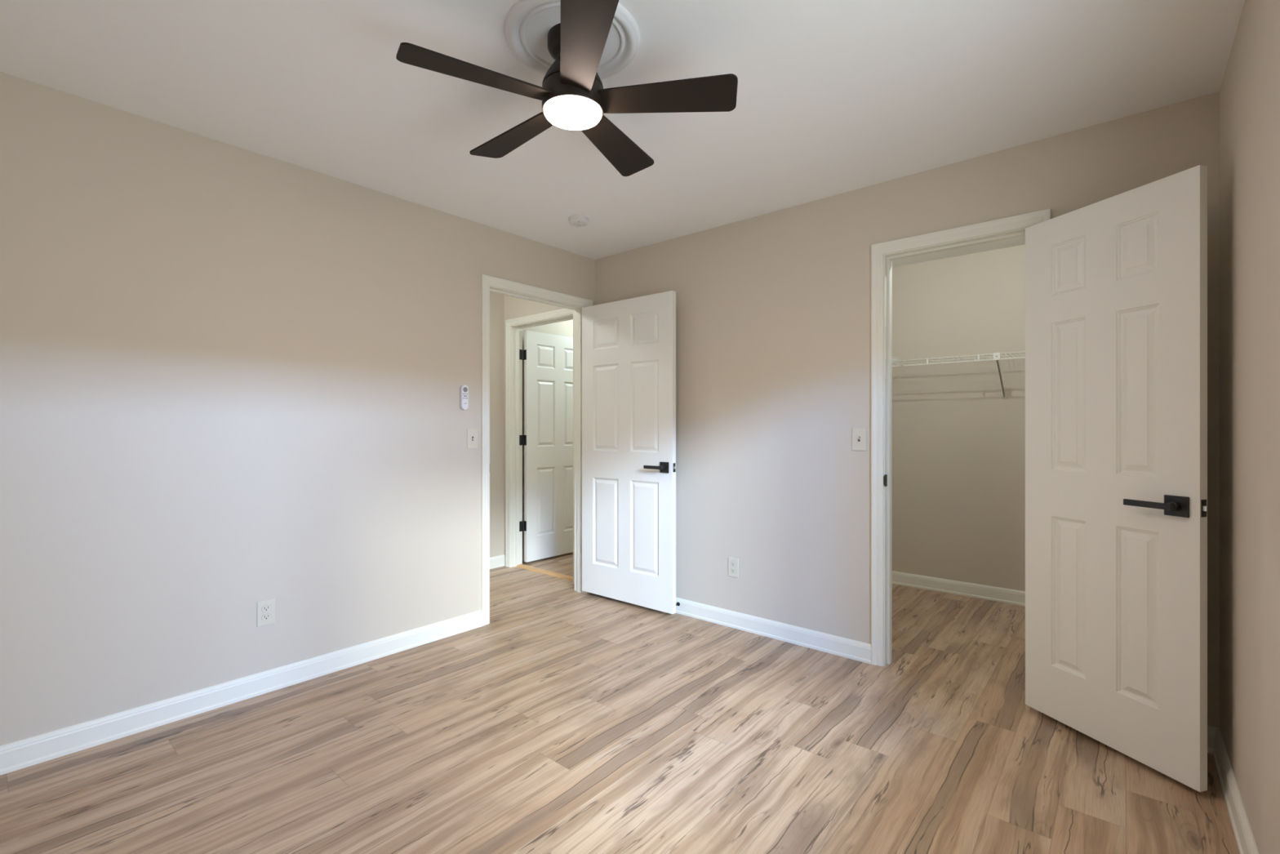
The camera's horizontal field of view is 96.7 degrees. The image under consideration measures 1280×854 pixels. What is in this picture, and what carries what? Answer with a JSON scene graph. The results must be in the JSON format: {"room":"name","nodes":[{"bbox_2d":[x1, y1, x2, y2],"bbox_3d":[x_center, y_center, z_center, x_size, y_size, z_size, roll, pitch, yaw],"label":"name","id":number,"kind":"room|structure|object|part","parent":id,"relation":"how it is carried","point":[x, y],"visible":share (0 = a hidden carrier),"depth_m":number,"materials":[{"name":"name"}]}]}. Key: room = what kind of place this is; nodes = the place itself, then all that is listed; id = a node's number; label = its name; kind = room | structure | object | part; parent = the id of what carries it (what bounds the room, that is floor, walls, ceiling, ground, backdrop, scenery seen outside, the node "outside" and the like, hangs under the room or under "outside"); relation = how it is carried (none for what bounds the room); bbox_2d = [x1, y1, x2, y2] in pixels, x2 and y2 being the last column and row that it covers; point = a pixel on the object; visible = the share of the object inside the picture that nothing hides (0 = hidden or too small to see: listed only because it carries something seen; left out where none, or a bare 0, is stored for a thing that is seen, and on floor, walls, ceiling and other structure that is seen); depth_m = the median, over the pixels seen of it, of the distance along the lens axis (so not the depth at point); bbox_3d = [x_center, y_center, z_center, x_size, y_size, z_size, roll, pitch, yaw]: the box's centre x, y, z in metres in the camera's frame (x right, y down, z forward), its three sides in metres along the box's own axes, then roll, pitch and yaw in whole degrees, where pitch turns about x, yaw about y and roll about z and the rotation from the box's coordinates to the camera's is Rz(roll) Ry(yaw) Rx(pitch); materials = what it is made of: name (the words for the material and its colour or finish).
{"room":"empty bedroom","nodes":[
{"label":"empty bedroom","id":0,"kind":"room"},
{"bbox_2d":[0,71,595,745],"bbox_3d":[-1.498,-0.018,2.925,0.115,2.440,3.745,0,0,40],"label":"wall","id":1,"kind":"structure","parent":0,"point":[232,377],"depth_m":2.44,"materials":[{"name":"paint"}]},
{"bbox_2d":[0,609,482,775],"bbox_3d":[-1.771,1.154,2.500,0.019,0.095,2.504,0,0,40],"label":"baseboard","id":2,"kind":"structure","parent":1,"relation":"attached to","point":[22,753],"depth_m":2.42,"materials":[{"name":"paint"}]},
{"bbox_2d":[257,598,275,626],"bbox_3d":[-1.701,0.842,2.591,0.008,0.114,0.071,0,0,40],"label":"wall outlet","id":3,"kind":"object","parent":1,"relation":"attached to","point":[265,608],"visible":1,"depth_m":2.59,"materials":[{"name":"beige plastic"}]},
{"bbox_2d":[262,613,271,620],"bbox_3d":[-1.699,0.861,2.590,0.002,0.028,0.036,0,0,40],"label":"receptacle","id":4,"kind":"object","parent":3,"relation":"attached to","point":[264,616],"depth_m":2.59,"materials":[{"name":"beige plastic"}]},
{"bbox_2d":[262,604,271,611],"bbox_3d":[-1.699,0.822,2.590,0.002,0.028,0.036,0,0,40],"label":"receptacle","id":5,"kind":"object","parent":3,"relation":"attached to","point":[264,607],"depth_m":2.59,"materials":[{"name":"beige plastic"}]},
{"bbox_2d":[459,384,468,409],"bbox_3d":[-1.036,-0.178,3.359,0.024,0.148,0.045,0,0,40],"label":"remote","id":6,"kind":"object","parent":1,"relation":"attached to","point":[464,389],"visible":1,"depth_m":3.35,"materials":[{"name":"plastic"}]},
{"bbox_2d":[466,428,477,448],"bbox_3d":[-0.998,0.066,3.408,0.020,0.120,0.073,0,0,40],"label":"light switch","id":7,"kind":"object","parent":1,"relation":"attached to","point":[472,433],"visible":1,"depth_m":3.41,"materials":[{"name":"beige plastic"}]},
{"bbox_2d":[480,274,592,626],"bbox_3d":[-0.705,0.136,3.855,0.152,2.131,0.942,0,0,40],"label":"door frame","id":8,"kind":"structure","parent":1,"relation":"attached to","point":[489,284],"depth_m":3.58,"materials":[{"name":"paint"}]},
{"bbox_2d":[582,290,675,613],"bbox_3d":[-0.094,0.155,3.844,0.830,2.030,0.151,0,0,40],"label":"door","id":9,"kind":"structure","parent":1,"relation":"in","point":[628,345],"depth_m":3.80,"materials":[{"name":"white paint"}]},
{"bbox_3d":[0.093,0.252,3.622,0.144,0.031,0.049,0,0,40],"label":"lever handle","id":10,"kind":"part","parent":9,"relation":"part of","materials":[{"name":"black metal"}]},
{"bbox_2d":[489,292,573,560],"bbox_3d":[-1.184,-0.018,5.058,0.115,2.440,4.400,0,0,40],"label":"wall","id":11,"kind":"structure","parent":0,"point":[496,300],"depth_m":4.92,"materials":[{"name":"paint"}]},
{"bbox_2d":[489,554,505,568],"bbox_3d":[-1.837,1.154,4.189,0.019,0.095,2.030,0,0,40],"label":"baseboard","id":12,"kind":"structure","parent":11,"relation":"attached to","point":[499,561],"depth_m":4.90,"materials":[{"name":"paint"}]},
{"bbox_2d":[0,551,1239,853],"bbox_3d":[0.046,1.232,3.026,4.624,0.060,5.900,0,0,40],"label":"floor","id":13,"kind":"structure","parent":0,"point":[570,721],"depth_m":2.08,"materials":[{"name":"wood"}]},
{"bbox_2d":[516,564,573,581],"bbox_3d":[-0.758,1.195,4.708,0.778,0.013,0.075,0,0,40],"label":"threshold","id":14,"kind":"object","parent":13,"relation":"on","point":[522,566],"visible":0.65,"depth_m":4.70,"materials":[{"name":"brown wood"}]},
{"bbox_2d":[0,0,1244,267],"bbox_3d":[0.046,-1.278,3.026,4.624,0.080,5.900,0,0,40],"label":"ceiling","id":15,"kind":"structure","parent":0,"point":[834,97],"depth_m":2.04,"materials":[{"name":"white paint"}]},
{"bbox_2d":[504,0,639,79],"bbox_3d":[-0.213,-1.228,1.812,0.426,0.020,0.426,0,0,40],"label":"ceiling medallion","id":16,"kind":"object","parent":15,"relation":"attached to","point":[527,23],"visible":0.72,"depth_m":1.79,"materials":[{"name":"paint"}]},
{"bbox_2d":[395,0,737,176],"bbox_3d":[-0.233,-1.107,1.834,0.973,0.254,1.010,0,0,40],"label":"ceiling fan","id":17,"kind":"object","parent":16,"relation":"hanging from","point":[572,94],"visible":1,"depth_m":1.74,"materials":[{"name":"metal"}]},
{"bbox_3d":[-0.476,-1.030,1.663,0.427,0.006,0.141,0,13,-30],"label":"blade","id":18,"kind":"part","parent":17,"relation":"part of","materials":[{"name":"brown wood"}]},
{"bbox_3d":[-0.436,-1.030,2.015,0.427,0.006,0.141,0,13,42],"label":"blade","id":19,"kind":"part","parent":17,"relation":"part of","materials":[{"name":"brown wood"}]},
{"bbox_2d":[544,95,601,129],"bbox_3d":[-0.213,-0.991,1.812,0.181,0.023,0.181,0,0,40],"label":"diffuser","id":20,"kind":"object","parent":17,"relation":"attached to","point":[565,112],"depth_m":1.77,"materials":[{"name":"white glass"}]},
{"bbox_3d":[-0.153,-1.030,1.516,0.142,0.006,0.427,13,-3,-11],"label":"blade","id":21,"kind":"part","parent":17,"relation":"part of","materials":[{"name":"brown wood"}]},
{"bbox_3d":[-0.088,-1.030,2.086,0.142,0.006,0.427,-14,-6,24],"label":"blade","id":22,"kind":"part","parent":17,"relation":"part of","materials":[{"name":"brown wood"}]},
{"bbox_3d":[0.086,-1.030,1.778,0.427,0.006,0.142,0,-13,6],"label":"blade","id":23,"kind":"part","parent":17,"relation":"part of","materials":[{"name":"brown wood"}]},
{"bbox_2d":[568,214,589,226],"bbox_3d":[-0.364,-1.220,3.379,0.124,0.035,0.124,0,0,40],"label":"smoke detector","id":24,"kind":"object","parent":15,"relation":"attached to","point":[577,220],"visible":1,"depth_m":3.35,"materials":[{"name":"plastic"}]},
{"bbox_2d":[503,91,1219,728],"bbox_3d":[0.512,-0.018,3.577,4.389,2.440,0.145,0,0,40],"label":"wall","id":25,"kind":"structure","parent":0,"point":[773,309],"depth_m":3.12,"materials":[{"name":"paint"}]},
{"bbox_2d":[505,307,573,583],"bbox_3d":[-0.779,0.136,4.684,0.902,2.131,0.134,0,0,40],"label":"door frame","id":26,"kind":"structure","parent":25,"relation":"attached to","point":[513,327],"depth_m":4.92,"materials":[{"name":"paint"}]},
{"bbox_2d":[519,329,573,562],"bbox_3d":[-0.780,0.163,5.264,0.048,2.030,0.818,0,0,40],"label":"door","id":27,"kind":"structure","parent":25,"relation":"in","point":[547,440],"depth_m":5.15,"materials":[{"name":"white paint"}]},
{"bbox_2d":[728,556,738,577],"bbox_3d":[0.563,0.843,3.434,0.071,0.114,0.008,0,0,40],"label":"wall outlet","id":28,"kind":"object","parent":25,"relation":"attached to","point":[733,563],"visible":1,"depth_m":3.43,"materials":[{"name":"beige plastic"}]},
{"bbox_2d":[730,568,735,573],"bbox_3d":[0.561,0.862,3.432,0.036,0.028,0.002,0,0,40],"label":"receptacle","id":29,"kind":"object","parent":28,"relation":"attached to","point":[732,570],"depth_m":3.43,"materials":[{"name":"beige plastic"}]},
{"bbox_2d":[730,561,735,566],"bbox_3d":[0.561,0.823,3.432,0.036,0.028,0.002,0,0,40],"label":"receptacle","id":30,"kind":"object","parent":28,"relation":"attached to","point":[732,563],"depth_m":3.43,"materials":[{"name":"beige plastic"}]},
{"bbox_2d":[675,597,871,663],"bbox_3d":[0.420,1.154,3.548,1.996,0.095,0.019,0,0,40],"label":"baseboard","id":31,"kind":"structure","parent":25,"relation":"attached to","point":[855,650],"depth_m":3.23,"materials":[{"name":"paint"}]},
{"bbox_2d":[852,427,866,450],"bbox_3d":[1.130,0.059,2.943,0.073,0.120,0.020,0,0,40],"label":"light switch","id":32,"kind":"object","parent":25,"relation":"attached to","point":[859,434],"visible":1,"depth_m":2.95,"materials":[{"name":"beige plastic"}]},
{"bbox_2d":[871,208,1051,666],"bbox_3d":[1.500,0.136,2.704,0.743,2.131,0.134,0,0,40],"label":"door frame","id":33,"kind":"structure","parent":25,"relation":"attached to","point":[882,254],"depth_m":2.87,"materials":[{"name":"paint"}]},
{"bbox_3d":[1.240,0.267,2.876,0.004,0.060,0.038,0,0,40],"label":"strike plate","id":34,"kind":"part","parent":33,"relation":"part of","materials":[{"name":"black metal"}]},
{"bbox_2d":[1025,164,1207,791],"bbox_3d":[1.749,0.165,2.142,0.154,2.030,0.633,0,0,-15],"label":"door","id":35,"kind":"structure","parent":25,"relation":"in","point":[1116,286],"depth_m":2.07,"materials":[{"name":"white paint"}]},
{"bbox_3d":[1.748,0.262,1.948,0.049,0.031,0.144,0,0,-16],"label":"lever handle","id":36,"kind":"part","parent":35,"relation":"part of","materials":[{"name":"black metal"}]},
{"bbox_3d":[1.829,0.262,1.848,0.025,0.057,0.001,0,0,-16],"label":"latch plate","id":37,"kind":"part","parent":35,"relation":"part of","materials":[{"name":"black metal"}]},
{"bbox_2d":[1207,724,1217,754],"bbox_3d":[1.938,1.154,2.256,0.505,0.095,0.019,0,0,40],"label":"baseboard","id":38,"kind":"structure","parent":25,"relation":"attached to","point":[1211,730],"depth_m":2.10,"materials":[{"name":"paint"}]},
{"bbox_2d":[892,244,1025,591],"bbox_3d":[2.557,-0.018,3.963,1.776,2.440,0.115,0,0,40],"label":"wall","id":39,"kind":"structure","parent":0,"point":[958,446],"depth_m":4.10,"materials":[{"name":"paint"}]},
{"bbox_2d":[892,570,1025,605],"bbox_3d":[2.514,1.154,3.913,1.776,0.095,0.019,0,0,40],"label":"baseboard","id":40,"kind":"structure","parent":39,"relation":"attached to","point":[940,584],"depth_m":4.09,"materials":[{"name":"paint"}]},
{"bbox_2d":[892,351,1025,398],"bbox_3d":[2.418,-0.343,3.800,1.772,0.285,0.314,0,0,40],"label":"wire shelf","id":41,"kind":"object","parent":39,"relation":"attached to","point":[997,356],"visible":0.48,"depth_m":3.89,"materials":[{"name":"white metal"}]},
{"bbox_3d":[2.421,-0.477,3.804,1.772,0.006,0.006,0,0,40],"label":"rail","id":42,"kind":"part","parent":41,"relation":"part of","materials":[{"name":"white plastic"}]},
{"bbox_3d":[2.322,-0.441,3.688,1.772,0.006,0.006,0,0,40],"label":"rail","id":43,"kind":"part","parent":41,"relation":"part of","materials":[{"name":"white plastic"}]},
{"bbox_3d":[2.322,-0.478,3.688,1.772,0.006,0.006,0,0,40],"label":"rail","id":44,"kind":"part","parent":41,"relation":"part of","materials":[{"name":"white plastic"}]},
{"bbox_3d":[2.516,-0.477,3.915,1.772,0.006,0.006,0,0,40],"label":"rail","id":45,"kind":"part","parent":41,"relation":"part of","materials":[{"name":"white plastic"}]},
{"bbox_2d":[1219,0,1279,853],"bbox_3d":[1.582,-0.018,1.356,0.120,2.440,5.350,0,0,40],"label":"wall","id":46,"kind":"structure","parent":0,"point":[1250,90],"depth_m":1.55,"materials":[{"name":"paint"}]},
{"bbox_2d":[1213,727,1258,853],"bbox_3d":[1.000,1.154,0.781,0.019,0.095,3.480,0,0,40],"label":"baseboard","id":47,"kind":"structure","parent":46,"relation":"attached to","point":[1244,837],"depth_m":1.75,"materials":[{"name":"paint"}]},
{"bbox_3d":[1.345,-0.018,3.998,0.115,2.440,1.635,0,0,40],"label":"wall","id":48,"kind":"structure","parent":0,"visible":0},
{"bbox_2d":[892,356,903,365],"bbox_3d":[1.462,-0.460,3.806,0.307,0.044,0.925,0,0,40],"label":"wire shelf","id":49,"kind":"object","parent":48,"relation":"attached to","point":[893,358],"visible":0.13,"depth_m":4.00,"materials":[{"name":"white metal"}]}
]}

